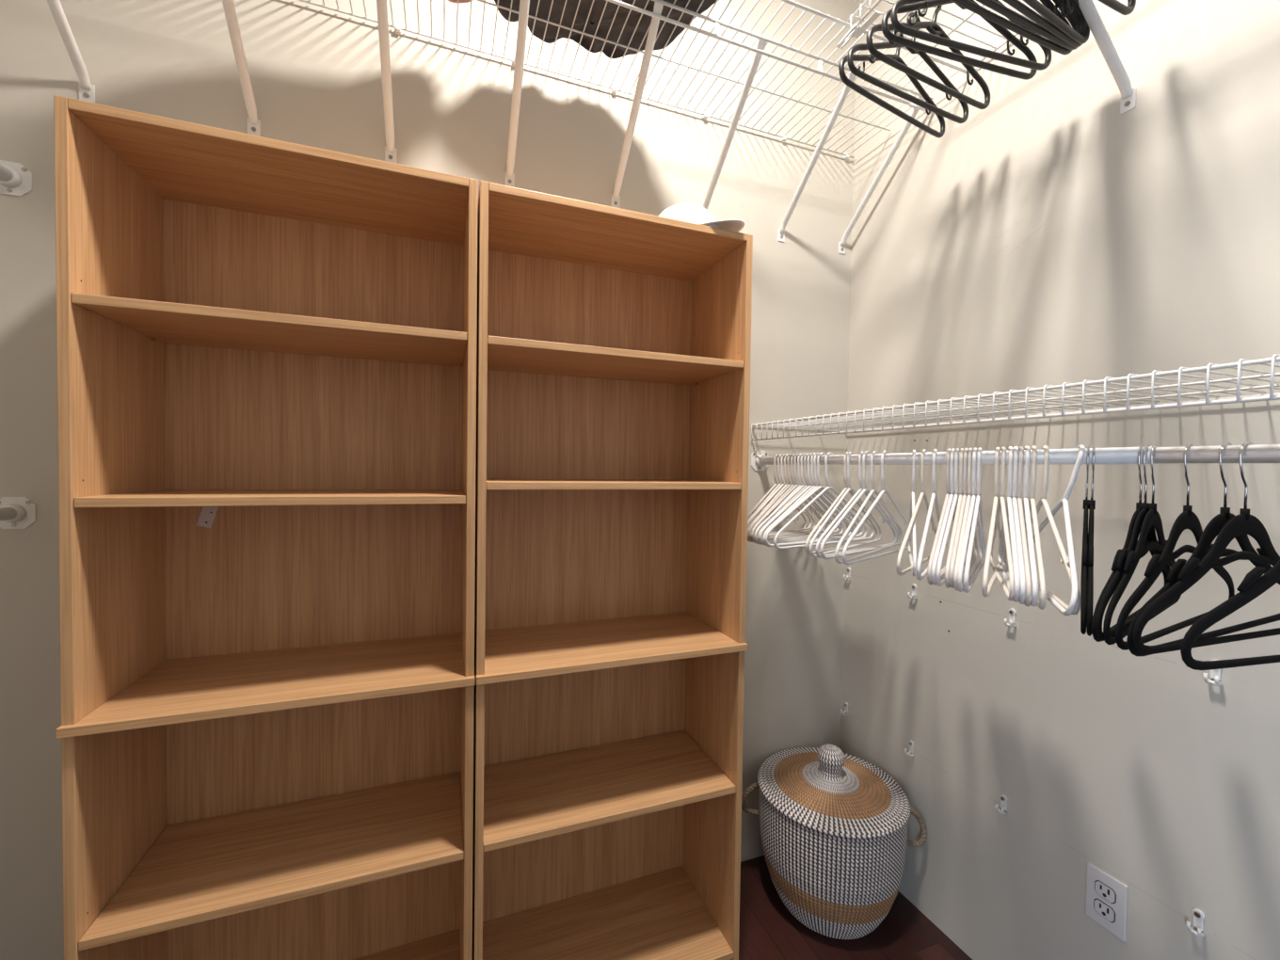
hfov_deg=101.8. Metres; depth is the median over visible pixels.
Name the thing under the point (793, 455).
hanger
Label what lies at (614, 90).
clip
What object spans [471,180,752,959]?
bookcase
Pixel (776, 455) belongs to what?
hanger
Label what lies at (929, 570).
hanger
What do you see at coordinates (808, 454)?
hanger
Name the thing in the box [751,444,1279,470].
closet rod
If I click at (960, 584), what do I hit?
hanger
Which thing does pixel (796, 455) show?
hanger
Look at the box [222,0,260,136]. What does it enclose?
brace
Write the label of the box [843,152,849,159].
clip
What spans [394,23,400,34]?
clip
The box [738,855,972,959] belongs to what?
floor
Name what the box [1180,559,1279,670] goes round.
hanger
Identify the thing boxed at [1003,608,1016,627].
wall anchor
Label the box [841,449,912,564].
hanger
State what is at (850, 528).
hanger
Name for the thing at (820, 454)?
hanger
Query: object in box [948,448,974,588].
hanger
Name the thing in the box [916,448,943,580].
hanger
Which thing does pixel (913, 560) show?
hanger
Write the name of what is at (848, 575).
wall anchor
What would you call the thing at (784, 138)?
clip
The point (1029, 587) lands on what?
hanger
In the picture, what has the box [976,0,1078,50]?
hanger
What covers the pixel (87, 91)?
brace
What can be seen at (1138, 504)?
hanger
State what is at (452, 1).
folded garment
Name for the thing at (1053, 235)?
wall
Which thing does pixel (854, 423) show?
wire shelf
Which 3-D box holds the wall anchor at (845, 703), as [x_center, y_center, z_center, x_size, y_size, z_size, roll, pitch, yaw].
[0.692,0.775,1.763,0.019,0.042,0.020,0,1,-21]
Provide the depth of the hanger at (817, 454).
1.38 m
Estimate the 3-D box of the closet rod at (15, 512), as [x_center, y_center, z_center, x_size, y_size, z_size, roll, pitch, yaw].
[-0.953,0.088,0.258,0.064,0.064,1.672,0,1,-21]
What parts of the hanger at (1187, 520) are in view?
frame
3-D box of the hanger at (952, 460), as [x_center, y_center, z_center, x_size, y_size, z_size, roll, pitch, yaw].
[0.615,0.057,1.026,0.007,0.240,0.415,2,2,38]
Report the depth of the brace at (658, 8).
1.30 m
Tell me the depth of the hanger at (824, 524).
1.27 m
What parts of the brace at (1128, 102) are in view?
foot plate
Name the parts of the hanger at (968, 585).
frame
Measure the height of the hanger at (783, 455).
0.243 m
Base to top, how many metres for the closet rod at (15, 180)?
0.064 m
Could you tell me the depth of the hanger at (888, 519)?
1.22 m
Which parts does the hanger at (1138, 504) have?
frame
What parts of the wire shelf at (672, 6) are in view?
rail, support rail, rail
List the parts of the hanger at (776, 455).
frame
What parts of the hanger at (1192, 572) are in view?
frame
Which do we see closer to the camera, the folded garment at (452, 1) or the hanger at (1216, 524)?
the hanger at (1216, 524)
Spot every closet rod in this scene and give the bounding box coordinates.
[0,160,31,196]
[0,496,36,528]
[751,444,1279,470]
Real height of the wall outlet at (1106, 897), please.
0.115 m
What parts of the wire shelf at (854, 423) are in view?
lip rail, rail, rail, rail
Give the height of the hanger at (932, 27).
0.196 m
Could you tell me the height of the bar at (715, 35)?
0.039 m
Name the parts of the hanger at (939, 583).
frame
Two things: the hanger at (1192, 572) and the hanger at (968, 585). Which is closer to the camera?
the hanger at (1192, 572)
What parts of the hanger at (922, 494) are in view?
frame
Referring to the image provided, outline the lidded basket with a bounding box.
[741,743,927,939]
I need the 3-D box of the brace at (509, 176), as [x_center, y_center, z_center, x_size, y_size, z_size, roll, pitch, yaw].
[-0.284,-0.920,1.212,0.025,0.321,0.308,0,1,-21]
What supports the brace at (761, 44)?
attached to the wall at (314, 72)
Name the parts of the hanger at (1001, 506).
frame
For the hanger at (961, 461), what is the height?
0.240 m
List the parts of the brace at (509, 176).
foot plate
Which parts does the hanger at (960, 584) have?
frame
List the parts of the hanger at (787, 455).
frame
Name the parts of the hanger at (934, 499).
frame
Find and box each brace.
[46,0,95,103]
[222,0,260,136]
[376,0,396,163]
[504,0,529,187]
[610,1,663,207]
[702,38,767,209]
[777,71,856,241]
[838,96,924,254]
[1077,0,1135,114]
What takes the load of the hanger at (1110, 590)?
hanging from the closet rod at (760, 460)
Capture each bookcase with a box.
[53,95,478,959]
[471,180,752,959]
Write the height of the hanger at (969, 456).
0.240 m
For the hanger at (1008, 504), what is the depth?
0.89 m
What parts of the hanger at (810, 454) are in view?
frame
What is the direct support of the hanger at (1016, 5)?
hanging from the bar at (921, 10)
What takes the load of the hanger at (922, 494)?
hanging from the closet rod at (760, 460)
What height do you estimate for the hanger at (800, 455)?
0.240 m
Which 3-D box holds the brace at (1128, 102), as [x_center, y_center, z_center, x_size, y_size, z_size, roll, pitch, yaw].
[0.841,-0.903,0.989,0.308,0.321,0.025,0,1,-21]
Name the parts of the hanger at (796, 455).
frame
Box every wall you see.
[0,0,857,959]
[839,0,1279,959]
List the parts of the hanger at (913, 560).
frame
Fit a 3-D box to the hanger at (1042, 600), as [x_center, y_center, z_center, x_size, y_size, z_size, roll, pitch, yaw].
[0.668,0.061,0.887,0.007,0.240,0.415,2,2,33]
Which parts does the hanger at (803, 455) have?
frame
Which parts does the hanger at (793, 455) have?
frame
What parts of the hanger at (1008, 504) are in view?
frame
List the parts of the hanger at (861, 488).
frame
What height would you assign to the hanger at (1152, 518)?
0.250 m
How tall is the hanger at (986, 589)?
0.240 m
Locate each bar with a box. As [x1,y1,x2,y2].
[605,0,933,113]
[896,8,925,35]
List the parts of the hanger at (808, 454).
frame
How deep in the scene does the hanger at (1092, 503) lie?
0.72 m
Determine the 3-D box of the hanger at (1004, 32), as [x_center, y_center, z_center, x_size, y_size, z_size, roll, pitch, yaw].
[0.659,-0.949,1.058,0.394,0.196,0.012,0,1,-16]
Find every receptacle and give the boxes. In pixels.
[1093,898,1115,922]
[1094,880,1116,903]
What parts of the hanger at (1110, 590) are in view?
frame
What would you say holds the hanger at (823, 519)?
hanging from the closet rod at (760, 460)
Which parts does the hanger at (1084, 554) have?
frame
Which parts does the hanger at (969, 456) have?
frame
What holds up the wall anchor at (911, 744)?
attached to the wall at (1053, 235)
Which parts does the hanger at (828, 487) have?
frame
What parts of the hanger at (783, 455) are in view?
frame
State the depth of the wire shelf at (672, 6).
1.31 m
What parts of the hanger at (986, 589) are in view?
frame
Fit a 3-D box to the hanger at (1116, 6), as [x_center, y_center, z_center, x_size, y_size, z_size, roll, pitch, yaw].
[0.726,-0.944,0.879,0.394,0.196,0.011,0,1,-23]
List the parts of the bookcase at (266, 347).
panel, panel, panel, panel, shelf, shelf, shelf, panel, panel, panel, panel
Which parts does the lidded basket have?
handle, knob, lid, handle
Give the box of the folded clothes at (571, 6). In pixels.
[494,0,716,58]
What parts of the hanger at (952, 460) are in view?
frame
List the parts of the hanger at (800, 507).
frame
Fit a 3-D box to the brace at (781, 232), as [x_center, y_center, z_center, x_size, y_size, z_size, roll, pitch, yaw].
[0.505,-0.915,1.511,0.025,0.321,0.308,0,1,-21]
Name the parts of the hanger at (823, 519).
frame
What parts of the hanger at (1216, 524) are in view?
frame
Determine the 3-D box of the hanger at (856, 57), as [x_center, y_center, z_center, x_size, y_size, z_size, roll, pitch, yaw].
[0.600,-0.954,1.214,0.394,0.196,0.011,0,2,-30]
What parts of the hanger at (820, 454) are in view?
frame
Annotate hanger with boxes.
[747,453,807,535]
[747,453,815,537]
[747,453,820,542]
[747,453,824,541]
[748,453,811,535]
[750,453,830,543]
[751,453,832,542]
[753,453,839,544]
[754,452,844,543]
[757,452,848,544]
[758,452,851,543]
[762,452,857,545]
[763,452,863,546]
[764,452,867,546]
[773,452,874,549]
[805,451,877,554]
[809,451,881,557]
[815,450,896,558]
[819,450,899,559]
[834,450,902,563]
[838,30,945,137]
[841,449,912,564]
[847,12,968,123]
[865,0,990,109]
[880,0,1037,79]
[890,0,1051,70]
[896,448,936,575]
[907,449,916,575]
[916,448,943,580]
[927,448,959,585]
[930,448,961,585]
[935,448,966,586]
[944,448,969,588]
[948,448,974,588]
[950,0,1071,55]
[953,448,977,590]
[957,447,982,591]
[963,447,986,592]
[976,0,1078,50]
[982,447,1003,597]
[990,446,1014,600]
[997,446,1020,602]
[1002,0,1082,47]
[1002,446,1025,604]
[1007,446,1032,607]
[1015,445,1038,606]
[1021,445,1080,614]
[1022,0,1089,44]
[1022,444,1085,615]
[1024,445,1046,609]
[1080,446,1089,634]
[1086,446,1095,636]
[1091,444,1167,641]
[1095,444,1170,640]
[1097,0,1135,15]
[1103,444,1181,645]
[1115,443,1234,650]
[1126,441,1279,656]
[1132,441,1279,654]
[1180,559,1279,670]
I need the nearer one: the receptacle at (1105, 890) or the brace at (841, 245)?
the receptacle at (1105, 890)
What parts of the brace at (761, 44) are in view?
plate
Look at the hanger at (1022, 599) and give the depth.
0.86 m
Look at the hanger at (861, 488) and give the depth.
1.23 m
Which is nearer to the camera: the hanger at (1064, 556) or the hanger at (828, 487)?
the hanger at (1064, 556)
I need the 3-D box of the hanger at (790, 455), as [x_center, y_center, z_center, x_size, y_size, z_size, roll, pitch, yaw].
[0.435,0.044,1.502,0.415,0.240,0.007,0,2,-44]
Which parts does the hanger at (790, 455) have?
frame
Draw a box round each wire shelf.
[297,0,966,158]
[751,353,1279,440]
[836,0,1041,67]
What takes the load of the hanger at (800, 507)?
hanging from the closet rod at (760, 460)
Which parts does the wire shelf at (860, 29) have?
rail, lip rail, joining plate, support rail, rail, rail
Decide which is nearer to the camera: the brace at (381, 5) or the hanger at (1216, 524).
the hanger at (1216, 524)
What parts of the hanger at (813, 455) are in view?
frame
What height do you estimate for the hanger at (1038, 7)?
0.196 m
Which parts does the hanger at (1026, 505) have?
frame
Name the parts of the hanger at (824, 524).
frame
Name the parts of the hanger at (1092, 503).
frame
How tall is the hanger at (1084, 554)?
0.250 m
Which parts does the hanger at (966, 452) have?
frame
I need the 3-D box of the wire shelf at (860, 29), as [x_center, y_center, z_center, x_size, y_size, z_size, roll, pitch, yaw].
[1.245,-1.006,-0.239,0.410,0.045,3.314,0,1,-21]
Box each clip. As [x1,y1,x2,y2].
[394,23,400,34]
[611,85,617,95]
[703,112,708,120]
[781,134,786,143]
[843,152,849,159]
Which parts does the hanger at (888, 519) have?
frame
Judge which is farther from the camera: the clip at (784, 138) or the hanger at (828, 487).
the clip at (784, 138)
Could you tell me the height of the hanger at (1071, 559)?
0.235 m
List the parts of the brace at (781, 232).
foot plate, plate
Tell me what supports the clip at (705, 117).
attached to the wall at (314, 72)
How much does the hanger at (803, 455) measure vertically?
0.242 m
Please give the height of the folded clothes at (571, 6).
0.062 m
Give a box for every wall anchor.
[840,702,847,716]
[843,567,850,580]
[904,739,913,756]
[907,583,916,599]
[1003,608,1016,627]
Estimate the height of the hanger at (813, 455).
0.240 m
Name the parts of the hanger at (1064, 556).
frame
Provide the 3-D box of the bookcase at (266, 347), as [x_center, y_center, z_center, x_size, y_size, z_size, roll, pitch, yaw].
[-0.665,0.318,1.052,0.617,1.809,0.305,0,1,-21]
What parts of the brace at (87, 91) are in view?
foot plate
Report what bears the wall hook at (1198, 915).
attached to the wall at (1053, 235)
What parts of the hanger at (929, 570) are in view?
frame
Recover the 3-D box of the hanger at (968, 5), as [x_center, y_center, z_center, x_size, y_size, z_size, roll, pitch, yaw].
[0.690,-0.947,0.974,0.394,0.196,0.011,0,1,-22]
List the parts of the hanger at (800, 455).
frame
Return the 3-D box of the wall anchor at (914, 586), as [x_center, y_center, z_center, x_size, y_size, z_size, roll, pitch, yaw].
[0.790,0.323,1.510,0.019,0.042,0.020,0,1,-21]
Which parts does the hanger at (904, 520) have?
frame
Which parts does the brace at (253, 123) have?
foot plate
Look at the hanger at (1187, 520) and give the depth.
0.67 m
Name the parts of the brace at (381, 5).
foot plate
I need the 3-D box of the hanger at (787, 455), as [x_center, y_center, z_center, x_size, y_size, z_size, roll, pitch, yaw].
[0.431,0.043,1.518,0.415,0.240,0.007,-2,3,-44]
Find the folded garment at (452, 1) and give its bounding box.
[448,0,473,3]
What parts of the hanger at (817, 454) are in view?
frame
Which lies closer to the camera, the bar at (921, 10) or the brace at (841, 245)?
the bar at (921, 10)
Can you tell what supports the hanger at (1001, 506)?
hanging from the closet rod at (760, 460)
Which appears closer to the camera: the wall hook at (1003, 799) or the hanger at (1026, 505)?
the hanger at (1026, 505)
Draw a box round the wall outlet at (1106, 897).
[1085,862,1127,942]
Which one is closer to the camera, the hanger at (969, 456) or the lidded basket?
the hanger at (969, 456)
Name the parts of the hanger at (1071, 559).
frame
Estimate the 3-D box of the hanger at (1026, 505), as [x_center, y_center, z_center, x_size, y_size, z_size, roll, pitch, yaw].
[0.663,0.061,0.896,0.008,0.240,0.416,2,1,33]
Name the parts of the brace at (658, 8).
foot plate, plate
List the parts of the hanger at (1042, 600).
frame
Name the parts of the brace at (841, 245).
foot plate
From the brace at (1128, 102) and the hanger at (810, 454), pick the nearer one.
the brace at (1128, 102)
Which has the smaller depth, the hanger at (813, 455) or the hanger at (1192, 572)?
the hanger at (1192, 572)
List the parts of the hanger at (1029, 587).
frame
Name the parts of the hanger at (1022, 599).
frame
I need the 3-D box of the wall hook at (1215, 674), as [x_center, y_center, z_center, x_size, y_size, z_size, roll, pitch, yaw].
[1.013,0.340,0.920,0.019,0.042,0.020,0,1,-21]
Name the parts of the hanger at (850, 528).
frame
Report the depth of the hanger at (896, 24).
1.02 m
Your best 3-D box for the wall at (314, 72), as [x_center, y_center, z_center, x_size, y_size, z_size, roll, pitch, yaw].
[-0.459,-0.263,1.393,2.685,2.960,0.120,0,1,-21]
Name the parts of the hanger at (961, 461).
frame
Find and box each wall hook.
[994,794,1007,815]
[1185,908,1205,937]
[1202,659,1222,686]
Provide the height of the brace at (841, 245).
0.321 m
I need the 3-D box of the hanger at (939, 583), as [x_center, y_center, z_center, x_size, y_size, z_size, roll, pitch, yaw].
[0.618,0.058,1.017,0.007,0.240,0.415,2,2,38]
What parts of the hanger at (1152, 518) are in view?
frame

